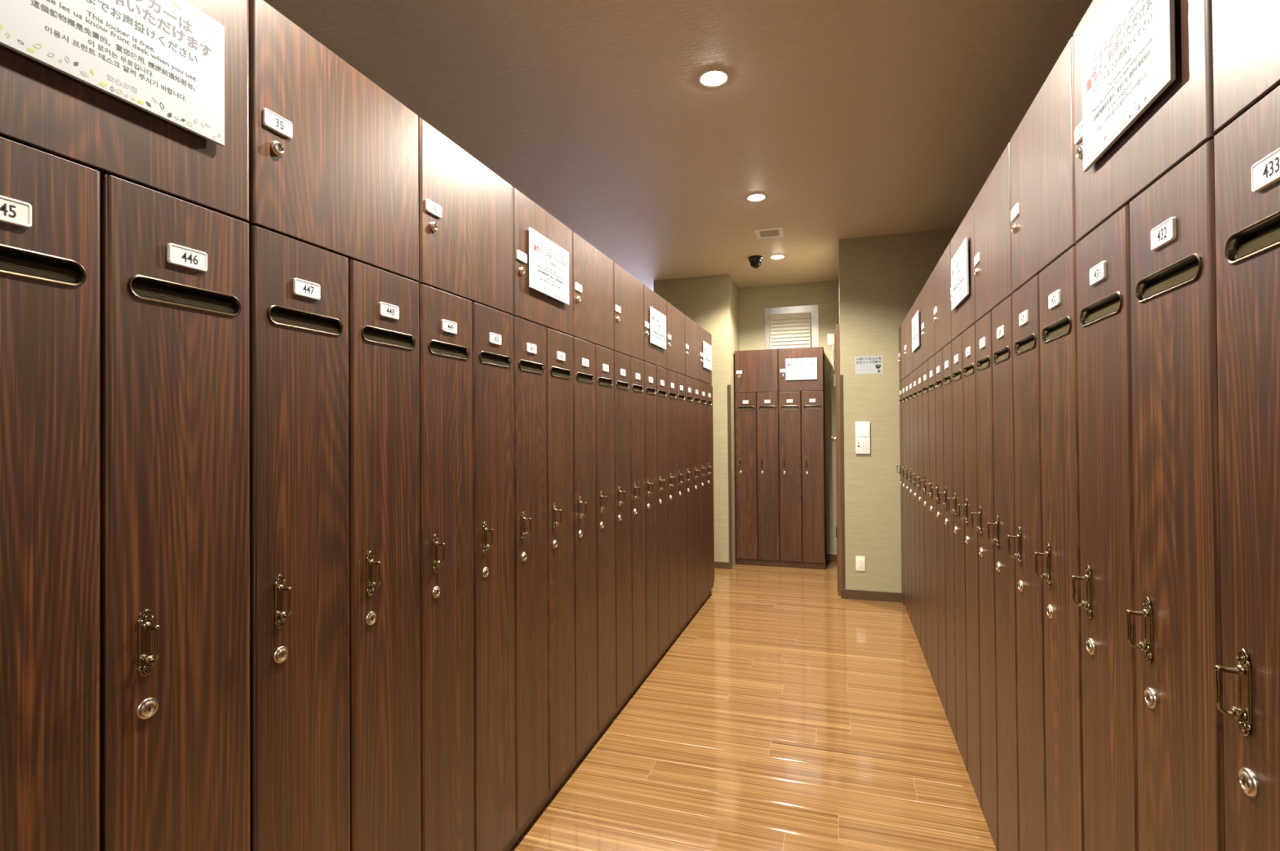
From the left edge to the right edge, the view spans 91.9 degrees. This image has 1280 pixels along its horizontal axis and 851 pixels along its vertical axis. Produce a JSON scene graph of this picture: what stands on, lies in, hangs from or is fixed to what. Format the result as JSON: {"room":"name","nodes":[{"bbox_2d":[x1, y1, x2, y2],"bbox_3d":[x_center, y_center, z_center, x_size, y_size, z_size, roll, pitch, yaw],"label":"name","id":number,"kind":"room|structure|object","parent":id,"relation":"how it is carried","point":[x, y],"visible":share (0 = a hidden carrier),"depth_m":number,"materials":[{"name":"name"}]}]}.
{"room":"changing room","nodes":[
{"label":"changing room","id":0,"kind":"room"},
{"bbox_2d":[263,0,1093,291],"bbox_3d":[0.013,-1.481,2.947,5.050,0.100,10.600,-1,-1,18],"label":"ceiling","id":1,"kind":"structure","parent":0,"point":[852,118],"depth_m":2.75,"materials":[{"name":"paint"}]},
{"bbox_2d":[698,68,728,86],"bbox_3d":[0.304,-1.431,2.555,0.124,0.013,0.124,-1,-1,18],"label":"recessed light","id":2,"kind":"object","parent":1,"relation":"in","point":[714,77],"visible":1,"depth_m":2.54,"materials":[{"name":"beige"}]},
{"bbox_2d":[748,255,762,268],"bbox_3d":[0.974,-1.371,5.212,0.120,0.094,0.120,-1,-1,18],"label":"dome camera","id":3,"kind":"object","parent":1,"relation":"attached to","point":[755,261],"visible":1,"depth_m":5.17,"materials":[{"name":"black plastic"}]},
{"bbox_2d":[746,193,766,201],"bbox_3d":[0.727,-1.422,3.867,0.124,0.013,0.124,-1,-1,18],"label":"recessed light","id":4,"kind":"object","parent":1,"relation":"in","point":[754,197],"visible":1,"depth_m":3.85,"materials":[{"name":"beige"}]},
{"bbox_2d":[754,226,784,239],"bbox_3d":[0.955,-1.420,4.564,0.200,0.008,0.220,-1,-1,16],"label":"ceiling vent","id":5,"kind":"object","parent":1,"relation":"in","point":[776,232],"visible":1,"depth_m":4.55,"materials":[{"name":"beige plastic"}]},
{"bbox_2d":[759,229,778,236],"bbox_3d":[0.955,-1.419,4.564,0.136,0.004,0.150,-1,-1,16],"label":"grille","id":6,"kind":"object","parent":5,"relation":"attached to","point":[766,233],"depth_m":4.56,"materials":[{"name":"beige plastic"}]},
{"bbox_2d":[769,254,785,258],"bbox_3d":[1.154,-1.413,5.196,0.124,0.013,0.124,-1,-1,18],"label":"recessed light","id":7,"kind":"object","parent":1,"relation":"in","point":[775,256],"visible":1,"depth_m":5.17,"materials":[{"name":"white plastic"}]},
{"bbox_2d":[653,274,739,568],"bbox_3d":[0.837,-0.030,6.945,0.735,2.743,2.265,-1,-1,18],"label":"wall","id":8,"kind":"structure","parent":0,"point":[712,302],"depth_m":5.80,"materials":[{"name":"beige paint"}]},
{"bbox_2d":[714,561,731,568],"bbox_3d":[0.499,1.305,5.851,0.735,0.060,0.008,-1,-1,18],"label":"baseboard","id":9,"kind":"structure","parent":8,"relation":"attached to","point":[717,564],"depth_m":5.76,"materials":[{"name":"brown wood"}]},
{"bbox_2d":[727,384,732,568],"bbox_3d":[0.837,0.476,5.762,0.026,1.711,0.026,-1,-1,18],"label":"trim","id":10,"kind":"structure","parent":8,"relation":"attached to","point":[728,385],"depth_m":5.75,"materials":[{"name":"brown wood"}]},
{"bbox_2d":[510,561,996,850],"bbox_3d":[0.035,1.361,2.921,5.050,0.100,10.600,-1,-1,18],"label":"floor","id":11,"kind":"structure","parent":0,"point":[788,713],"depth_m":2.51,"materials":[{"name":"brown wood"}]},
{"bbox_2d":[0,0,421,850],"bbox_3d":[-0.845,0.277,1.112,0.449,2.042,0.892,-1,-1,18],"label":"lockers","id":12,"kind":"object","parent":11,"relation":"on","point":[210,562],"visible":1,"depth_m":0.99,"materials":[{"name":"laminate"}]},
{"bbox_2d":[0,244,86,286],"bbox_3d":[-0.767,-0.199,0.742,0.014,0.035,0.173,-1,-1,18],"label":"recessed slot","id":13,"kind":"object","parent":12,"relation":"attached to","point":[20,264],"depth_m":0.78,"materials":[{"name":"brown metal"}]},
{"bbox_2d":[0,0,224,146],"bbox_3d":[-0.722,-0.549,0.859,0.012,0.194,0.300,-1,-1,18],"label":"sign","id":14,"kind":"object","parent":12,"relation":"attached to","point":[164,59],"visible":1,"depth_m":0.88,"materials":[{"name":"white paper"}]},
{"bbox_2d":[128,275,241,316],"bbox_3d":[-0.698,-0.198,0.954,0.014,0.035,0.173,-1,-1,18],"label":"recessed slot","id":15,"kind":"object","parent":12,"relation":"attached to","point":[177,295],"depth_m":0.95,"materials":[{"name":"brown metal"}]},
{"bbox_2d":[267,305,343,336],"bbox_3d":[-0.630,-0.196,1.167,0.014,0.035,0.173,-1,-1,18],"label":"recessed slot","id":16,"kind":"object","parent":12,"relation":"attached to","point":[292,320],"depth_m":1.16,"materials":[{"name":"brown metal"}]},
{"bbox_2d":[361,325,415,350],"bbox_3d":[-0.562,-0.195,1.380,0.014,0.035,0.173,-1,-1,18],"label":"recessed slot","id":17,"kind":"object","parent":12,"relation":"attached to","point":[373,337],"depth_m":1.38,"materials":[{"name":"brown metal"}]},
{"bbox_2d":[416,117,575,850],"bbox_3d":[-0.571,0.282,1.962,0.449,2.042,0.892,-1,-1,18],"label":"lockers","id":18,"kind":"object","parent":11,"relation":"on","point":[497,629],"visible":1,"depth_m":1.76,"materials":[{"name":"laminate"}]},
{"bbox_2d":[428,340,469,359],"bbox_3d":[-0.493,-0.193,1.592,0.014,0.035,0.173,-1,-1,18],"label":"vent grille","id":19,"kind":"object","parent":18,"relation":"attached to","point":[437,349],"depth_m":1.59,"materials":[{"name":"brown metal"}]},
{"bbox_2d":[479,351,511,368],"bbox_3d":[-0.425,-0.192,1.805,0.014,0.035,0.173,-1,-1,18],"label":"vent grille","id":20,"kind":"object","parent":18,"relation":"attached to","point":[487,359],"depth_m":1.81,"materials":[{"name":"brown metal"}]},
{"bbox_2d":[519,360,544,374],"bbox_3d":[-0.356,-0.191,2.018,0.014,0.035,0.173,-1,-1,18],"label":"vent grille","id":21,"kind":"object","parent":18,"relation":"attached to","point":[526,366],"depth_m":2.02,"materials":[{"name":"brown metal"}]},
{"bbox_2d":[528,226,568,305],"bbox_3d":[-0.311,-0.541,2.135,0.012,0.194,0.300,-1,-1,18],"label":"sign","id":22,"kind":"object","parent":18,"relation":"attached to","point":[548,263],"visible":1,"depth_m":2.11,"materials":[{"name":"white paper"}]},
{"bbox_2d":[550,366,571,379],"bbox_3d":[-0.288,-0.189,2.230,0.014,0.035,0.173,-1,-1,18],"label":"vent grille","id":23,"kind":"object","parent":18,"relation":"attached to","point":[556,372],"depth_m":2.23,"materials":[{"name":"brown metal"}]},
{"bbox_2d":[570,231,646,772],"bbox_3d":[-0.297,0.288,2.813,0.449,2.042,0.892,-1,-1,18],"label":"lockers","id":24,"kind":"object","parent":11,"relation":"on","point":[607,335],"visible":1,"depth_m":2.65,"materials":[{"name":"laminate"}]},
{"bbox_2d":[576,372,594,383],"bbox_3d":[-0.220,-0.188,2.443,0.014,0.035,0.173,-1,-1,18],"label":"vent grille","id":25,"kind":"object","parent":24,"relation":"attached to","point":[581,377],"depth_m":2.45,"materials":[{"name":"brown metal"}]},
{"bbox_2d":[598,377,613,386],"bbox_3d":[-0.151,-0.186,2.656,0.014,0.035,0.173,-1,-1,18],"label":"vent grille","id":26,"kind":"object","parent":24,"relation":"attached to","point":[602,381],"depth_m":2.67,"materials":[{"name":"brown metal"}]},
{"bbox_2d":[616,381,629,390],"bbox_3d":[-0.083,-0.185,2.868,0.014,0.035,0.173,-1,-1,18],"label":"vent grille","id":27,"kind":"object","parent":24,"relation":"attached to","point":[620,385],"depth_m":2.87,"materials":[{"name":"brown metal"}]},
{"bbox_2d":[632,384,643,393],"bbox_3d":[-0.014,-0.183,3.081,0.014,0.035,0.173,-1,-1,18],"label":"vent grille","id":28,"kind":"object","parent":24,"relation":"attached to","point":[637,388],"depth_m":3.09,"materials":[{"name":"brown metal"}]},
{"bbox_2d":[642,284,687,679],"bbox_3d":[-0.024,0.294,3.663,0.449,2.042,0.892,-1,-1,18],"label":"lockers","id":29,"kind":"object","parent":11,"relation":"on","point":[664,409],"visible":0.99,"depth_m":3.53,"materials":[{"name":"laminate"}]},
{"bbox_2d":[646,387,656,395],"bbox_3d":[0.054,-0.182,3.294,0.014,0.035,0.173,-1,-1,18],"label":"vent grille","id":30,"kind":"object","parent":29,"relation":"attached to","point":[650,391],"depth_m":3.31,"materials":[{"name":"brown metal"}]},
{"bbox_2d":[649,306,666,350],"bbox_3d":[0.099,-0.532,3.411,0.012,0.194,0.300,-1,-1,18],"label":"sign","id":31,"kind":"object","parent":29,"relation":"attached to","point":[657,320],"visible":1,"depth_m":3.38,"materials":[{"name":"white paper"}]},
{"bbox_2d":[657,390,666,397],"bbox_3d":[0.122,-0.180,3.506,0.014,0.035,0.173,-1,-1,18],"label":"vent grille","id":32,"kind":"object","parent":29,"relation":"attached to","point":[661,393],"depth_m":3.52,"materials":[{"name":"brown metal"}]},
{"bbox_2d":[668,392,676,399],"bbox_3d":[0.191,-0.179,3.719,0.014,0.035,0.173,-1,-1,18],"label":"vent grille","id":33,"kind":"object","parent":29,"relation":"attached to","point":[671,395],"depth_m":3.74,"materials":[{"name":"brown metal"}]},
{"bbox_2d":[678,394,684,400],"bbox_3d":[0.259,-0.178,3.932,0.014,0.035,0.173,-1,-1,18],"label":"vent grille","id":34,"kind":"object","parent":29,"relation":"attached to","point":[681,397],"depth_m":3.95,"materials":[{"name":"brown metal"}]},
{"bbox_2d":[684,315,713,627],"bbox_3d":[0.250,0.299,4.514,0.449,2.042,0.892,-1,-1,18],"label":"lockers","id":35,"kind":"object","parent":11,"relation":"on","point":[698,379],"visible":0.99,"depth_m":4.37,"materials":[{"name":"laminate"}]},
{"bbox_2d":[686,395,693,402],"bbox_3d":[0.328,-0.176,4.144,0.014,0.035,0.173,-1,-1,18],"label":"vent grille","id":36,"kind":"object","parent":35,"relation":"attached to","point":[689,398],"depth_m":4.16,"materials":[{"name":"brown metal"}]},
{"bbox_2d":[693,397,699,404],"bbox_3d":[0.396,-0.175,4.357,0.014,0.035,0.173,-1,-1,18],"label":"vent grille","id":37,"kind":"object","parent":35,"relation":"attached to","point":[696,400],"depth_m":4.37,"materials":[{"name":"brown metal"}]},
{"bbox_2d":[701,399,706,404],"bbox_3d":[0.465,-0.173,4.570,0.014,0.035,0.173,-1,-1,18],"label":"vent grille","id":38,"kind":"object","parent":35,"relation":"attached to","point":[703,401],"depth_m":4.59,"materials":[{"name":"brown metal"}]},
{"bbox_2d":[702,341,711,371],"bbox_3d":[0.509,-0.524,4.687,0.012,0.194,0.300,-1,-1,18],"label":"notice board","id":39,"kind":"object","parent":35,"relation":"attached to","point":[707,348],"visible":1,"depth_m":4.66,"materials":[{"name":"white paper"}]},
{"bbox_2d":[706,400,711,405],"bbox_3d":[0.533,-0.172,4.782,0.014,0.035,0.173,-1,-1,18],"label":"vent grille","id":40,"kind":"object","parent":35,"relation":"attached to","point":[708,402],"depth_m":4.80,"materials":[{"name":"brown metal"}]},
{"bbox_2d":[711,386,714,582],"bbox_3d":[0.379,0.464,4.954,0.420,1.547,0.023,-1,-1,18],"label":"end panel","id":41,"kind":"object","parent":35,"relation":"attached to","point":[712,386],"visible":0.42,"depth_m":4.88,"materials":[{"name":"laminate"}]},
{"bbox_2d":[734,346,826,568],"bbox_3d":[1.356,0.302,5.971,0.817,2.046,0.409,-1,-1,18],"label":"lockers","id":42,"kind":"object","parent":11,"relation":"on","point":[780,436],"visible":1,"depth_m":5.81,"materials":[{"name":"laminate"}]},
{"bbox_2d":[737,406,754,410],"bbox_3d":[1.011,-0.163,5.905,0.159,0.035,0.014,-1,-1,18],"label":"vent grille","id":43,"kind":"object","parent":42,"relation":"attached to","point":[740,408],"depth_m":5.90,"materials":[{"name":"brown metal"}]},
{"bbox_2d":[759,406,776,409],"bbox_3d":[1.206,-0.165,5.842,0.159,0.035,0.014,-1,-1,18],"label":"vent grille","id":44,"kind":"object","parent":42,"relation":"attached to","point":[760,407],"depth_m":5.84,"materials":[{"name":"brown metal"}]},
{"bbox_2d":[781,405,798,409],"bbox_3d":[1.401,-0.167,5.779,0.159,0.035,0.014,-1,-1,18],"label":"vent grille","id":45,"kind":"object","parent":42,"relation":"attached to","point":[783,407],"depth_m":5.78,"materials":[{"name":"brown metal"}]},
{"bbox_2d":[785,357,817,380],"bbox_3d":[1.495,-0.524,5.740,0.282,0.200,0.012,-1,-1,18],"label":"notice board","id":46,"kind":"object","parent":42,"relation":"attached to","point":[796,369],"visible":1,"depth_m":5.74,"materials":[{"name":"white paper"}]},
{"bbox_2d":[804,405,822,408],"bbox_3d":[1.596,-0.169,5.717,0.159,0.035,0.014,-1,-1,18],"label":"vent grille","id":47,"kind":"object","parent":42,"relation":"attached to","point":[805,406],"depth_m":5.72,"materials":[{"name":"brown metal"}]},
{"bbox_2d":[896,306,915,633],"bbox_3d":[1.959,0.294,4.057,0.449,2.019,0.888,-1,-1,18],"label":"lockers","id":48,"kind":"object","parent":11,"relation":"on","point":[906,447],"visible":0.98,"depth_m":4.05,"materials":[{"name":"laminate"}]},
{"bbox_2d":[910,270,938,694],"bbox_3d":[1.686,0.288,3.210,0.449,2.019,0.888,-1,-1,18],"label":"lockers","id":49,"kind":"object","parent":11,"relation":"on","point":[923,357],"visible":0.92,"depth_m":3.17,"materials":[{"name":"laminate"}]},
{"bbox_2d":[913,391,917,398],"bbox_3d":[1.601,-0.178,3.587,0.014,0.035,0.173,-1,-1,18],"label":"vent grille","id":50,"kind":"object","parent":49,"relation":"attached to","point":[915,393],"depth_m":3.62,"materials":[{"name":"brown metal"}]},
{"bbox_2d":[911,310,919,352],"bbox_3d":[1.552,-0.525,3.482,0.012,0.194,0.300,-1,-1,18],"label":"notice board","id":51,"kind":"object","parent":49,"relation":"attached to","point":[915,321],"visible":1,"depth_m":3.45,"materials":[{"name":"white paper"}]},
{"bbox_2d":[917,388,922,396],"bbox_3d":[1.532,-0.179,3.375,0.014,0.035,0.173,-1,-1,18],"label":"vent grille","id":52,"kind":"object","parent":49,"relation":"attached to","point":[919,390],"depth_m":3.41,"materials":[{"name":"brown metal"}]},
{"bbox_2d":[923,386,928,394],"bbox_3d":[1.464,-0.181,3.163,0.014,0.035,0.173,-1,-1,18],"label":"vent grille","id":53,"kind":"object","parent":49,"relation":"attached to","point":[925,388],"depth_m":3.19,"materials":[{"name":"brown metal"}]},
{"bbox_2d":[928,382,934,391],"bbox_3d":[1.396,-0.182,2.952,0.014,0.035,0.173,-1,-1,18],"label":"vent grille","id":54,"kind":"object","parent":49,"relation":"attached to","point":[931,385],"depth_m":2.97,"materials":[{"name":"brown metal"}]},
{"bbox_2d":[931,202,982,810],"bbox_3d":[1.414,0.282,2.363,0.449,2.019,0.888,-1,-1,18],"label":"lockers","id":55,"kind":"object","parent":11,"relation":"on","point":[955,344],"visible":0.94,"depth_m":2.31,"materials":[{"name":"laminate"}]},
{"bbox_2d":[935,379,942,389],"bbox_3d":[1.328,-0.184,2.740,0.014,0.035,0.173,-1,-1,18],"label":"vent grille","id":56,"kind":"object","parent":55,"relation":"attached to","point":[938,382],"depth_m":2.77,"materials":[{"name":"brown metal"}]},
{"bbox_2d":[942,374,951,386],"bbox_3d":[1.260,-0.185,2.528,0.014,0.035,0.173,-1,-1,18],"label":"vent grille","id":57,"kind":"object","parent":55,"relation":"attached to","point":[946,378],"depth_m":2.56,"materials":[{"name":"brown metal"}]},
{"bbox_2d":[952,369,961,382],"bbox_3d":[1.192,-0.186,2.316,0.014,0.035,0.173,-1,-1,18],"label":"vent grille","id":58,"kind":"object","parent":55,"relation":"attached to","point":[957,374],"depth_m":2.34,"materials":[{"name":"brown metal"}]},
{"bbox_2d":[951,236,969,311],"bbox_3d":[1.143,-0.534,2.211,0.012,0.194,0.300,-1,-1,18],"label":"notice board","id":59,"kind":"object","parent":55,"relation":"attached to","point":[960,288],"visible":1,"depth_m":2.18,"materials":[{"name":"white paper"}]},
{"bbox_2d":[963,363,974,377],"bbox_3d":[1.124,-0.188,2.105,0.014,0.035,0.173,-1,-1,18],"label":"vent grille","id":60,"kind":"object","parent":55,"relation":"attached to","point":[968,368],"depth_m":2.12,"materials":[{"name":"brown metal"}]},
{"bbox_2d":[971,35,1084,850],"bbox_3d":[1.141,0.277,1.516,0.449,2.019,0.888,-1,-1,18],"label":"lockers","id":61,"kind":"object","parent":11,"relation":"on","point":[1028,528],"visible":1,"depth_m":1.43,"materials":[{"name":"laminate"}]},
{"bbox_2d":[977,355,990,371],"bbox_3d":[1.056,-0.189,1.893,0.014,0.035,0.173,-1,-1,18],"label":"vent grille","id":62,"kind":"object","parent":61,"relation":"attached to","point":[983,362],"depth_m":1.91,"materials":[{"name":"brown metal"}]},
{"bbox_2d":[993,346,1009,364],"bbox_3d":[0.988,-0.191,1.681,0.014,0.035,0.173,-1,-1,18],"label":"vent grille","id":63,"kind":"object","parent":61,"relation":"attached to","point":[1001,353],"depth_m":1.70,"materials":[{"name":"brown metal"}]},
{"bbox_2d":[1014,333,1035,355],"bbox_3d":[0.919,-0.192,1.469,0.014,0.035,0.173,-1,-1,18],"label":"vent grille","id":64,"kind":"object","parent":61,"relation":"attached to","point":[1024,343],"depth_m":1.48,"materials":[{"name":"brown metal"}]},
{"bbox_2d":[1041,315,1071,343],"bbox_3d":[0.851,-0.194,1.258,0.014,0.035,0.173,-1,-1,18],"label":"vent grille","id":65,"kind":"object","parent":61,"relation":"attached to","point":[1056,329],"depth_m":1.26,"materials":[{"name":"brown metal"}]},
{"bbox_2d":[1071,0,1279,850],"bbox_3d":[0.869,0.271,0.669,0.449,2.019,0.888,-1,-1,18],"label":"lockers","id":66,"kind":"object","parent":11,"relation":"on","point":[1178,220],"visible":0.98,"depth_m":0.79,"materials":[{"name":"laminate"}]},
{"bbox_2d":[1080,291,1122,327],"bbox_3d":[0.783,-0.195,1.046,0.014,0.035,0.173,-1,-1,18],"label":"vent grille","id":67,"kind":"object","parent":66,"relation":"attached to","point":[1104,308],"depth_m":1.05,"materials":[{"name":"brown metal"}]},
{"bbox_2d":[1081,0,1175,172],"bbox_3d":[0.735,-0.542,0.941,0.012,0.194,0.300,-1,-1,18],"label":"sign","id":68,"kind":"object","parent":66,"relation":"attached to","point":[1131,62],"visible":1,"depth_m":0.92,"materials":[{"name":"white paper"}]},
{"bbox_2d":[1135,253,1202,302],"bbox_3d":[0.715,-0.196,0.834,0.014,0.035,0.173,-1,-1,18],"label":"vent grille","id":69,"kind":"object","parent":66,"relation":"attached to","point":[1178,275],"depth_m":0.83,"materials":[{"name":"brown metal"}]},
{"bbox_2d":[1224,210,1279,264],"bbox_3d":[0.647,-0.198,0.622,0.014,0.035,0.173,-1,-1,18],"label":"vent grille","id":70,"kind":"object","parent":66,"relation":"attached to","point":[1255,238],"depth_m":0.66,"materials":[{"name":"brown metal"}]},
{"bbox_2d":[738,280,839,561],"bbox_3d":[1.499,-0.041,6.214,0.974,2.743,0.100,-1,-1,18],"label":"wall","id":71,"kind":"structure","parent":0,"point":[753,300],"depth_m":6.08,"materials":[{"name":"beige paint"}]},
{"bbox_2d":[764,304,818,349],"bbox_3d":[1.497,-0.958,6.133,0.522,0.455,0.066,-1,-1,18],"label":"louvered vent","id":72,"kind":"object","parent":71,"relation":"attached to","point":[786,327],"visible":0.82,"depth_m":6.12,"materials":[{"name":"metal"}]},
{"bbox_2d":[826,333,834,345],"bbox_3d":[1.863,-0.841,6.044,0.066,0.112,0.011,-1,-1,18],"label":"wall outlet","id":73,"kind":"object","parent":71,"relation":"attached to","point":[830,337],"visible":1,"depth_m":6.04,"materials":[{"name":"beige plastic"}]},
{"bbox_2d":[826,341,834,382],"bbox_3d":[1.866,-0.619,5.982,0.072,0.422,0.120,0,-1,-34],"label":"cable","id":74,"kind":"object","parent":73,"relation":"hanging from","point":[832,374],"visible":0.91,"depth_m":6.00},
{"bbox_2d":[826,554,837,562],"bbox_3d":[1.891,1.291,6.022,0.137,0.070,0.008,-1,-1,18],"label":"baseboard","id":75,"kind":"structure","parent":71,"relation":"attached to","point":[830,557],"depth_m":6.03,"materials":[{"name":"brown wood"}]},
{"bbox_2d":[839,227,958,602],"bbox_3d":[2.729,-0.053,5.936,1.538,2.743,3.029,-1,-1,18],"label":"wall","id":76,"kind":"structure","parent":0,"point":[882,277],"depth_m":4.65,"materials":[{"name":"beige paint"}]},
{"bbox_2d":[833,374,835,386],"bbox_3d":[1.855,-0.430,5.898,0.020,0.110,0.100,-1,-1,18],"label":"sensor box","id":77,"kind":"object","parent":76,"relation":"attached to","point":[833,375],"visible":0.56,"depth_m":5.85,"materials":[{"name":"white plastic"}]},
{"bbox_2d":[831,324,841,595],"bbox_3d":[1.674,0.268,5.279,0.074,2.105,1.000,-1,-1,18],"label":"door","id":78,"kind":"structure","parent":76,"relation":"in","point":[837,438],"depth_m":4.80,"materials":[{"name":"brown wood"}]},
{"bbox_2d":[840,375,845,589],"bbox_3d":[1.548,0.430,4.730,0.024,1.632,0.025,-1,-1,18],"label":"trim","id":79,"kind":"structure","parent":76,"relation":"attached to","point":[842,430],"depth_m":4.72,"materials":[{"name":"brown wood"}]},
{"bbox_2d":[855,555,865,571],"bbox_3d":[1.664,1.044,4.674,0.066,0.112,0.011,-1,-1,18],"label":"wall outlet","id":80,"kind":"object","parent":76,"relation":"attached to","point":[860,561],"visible":1,"depth_m":4.67,"materials":[{"name":"beige plastic"}]},
{"bbox_2d":[855,422,870,453],"bbox_3d":[1.681,0.093,4.671,0.104,0.244,0.019,-1,-1,18],"label":"control panel","id":81,"kind":"object","parent":76,"relation":"attached to","point":[862,428],"visible":1,"depth_m":4.66,"materials":[{"name":"white plastic"}]},
{"bbox_2d":[855,355,882,374],"bbox_3d":[1.725,-0.456,4.669,0.193,0.134,0.002,-1,-1,18],"label":"notice","id":82,"kind":"object","parent":76,"relation":"attached to","point":[873,364],"visible":1,"depth_m":4.67,"materials":[{"name":"white paper"}]},
{"bbox_2d":[840,589,902,603],"bbox_3d":[1.735,1.279,4.651,0.430,0.070,0.008,-1,-1,18],"label":"baseboard","id":83,"kind":"structure","parent":76,"relation":"attached to","point":[845,593],"depth_m":4.65,"materials":[{"name":"brown wood"}]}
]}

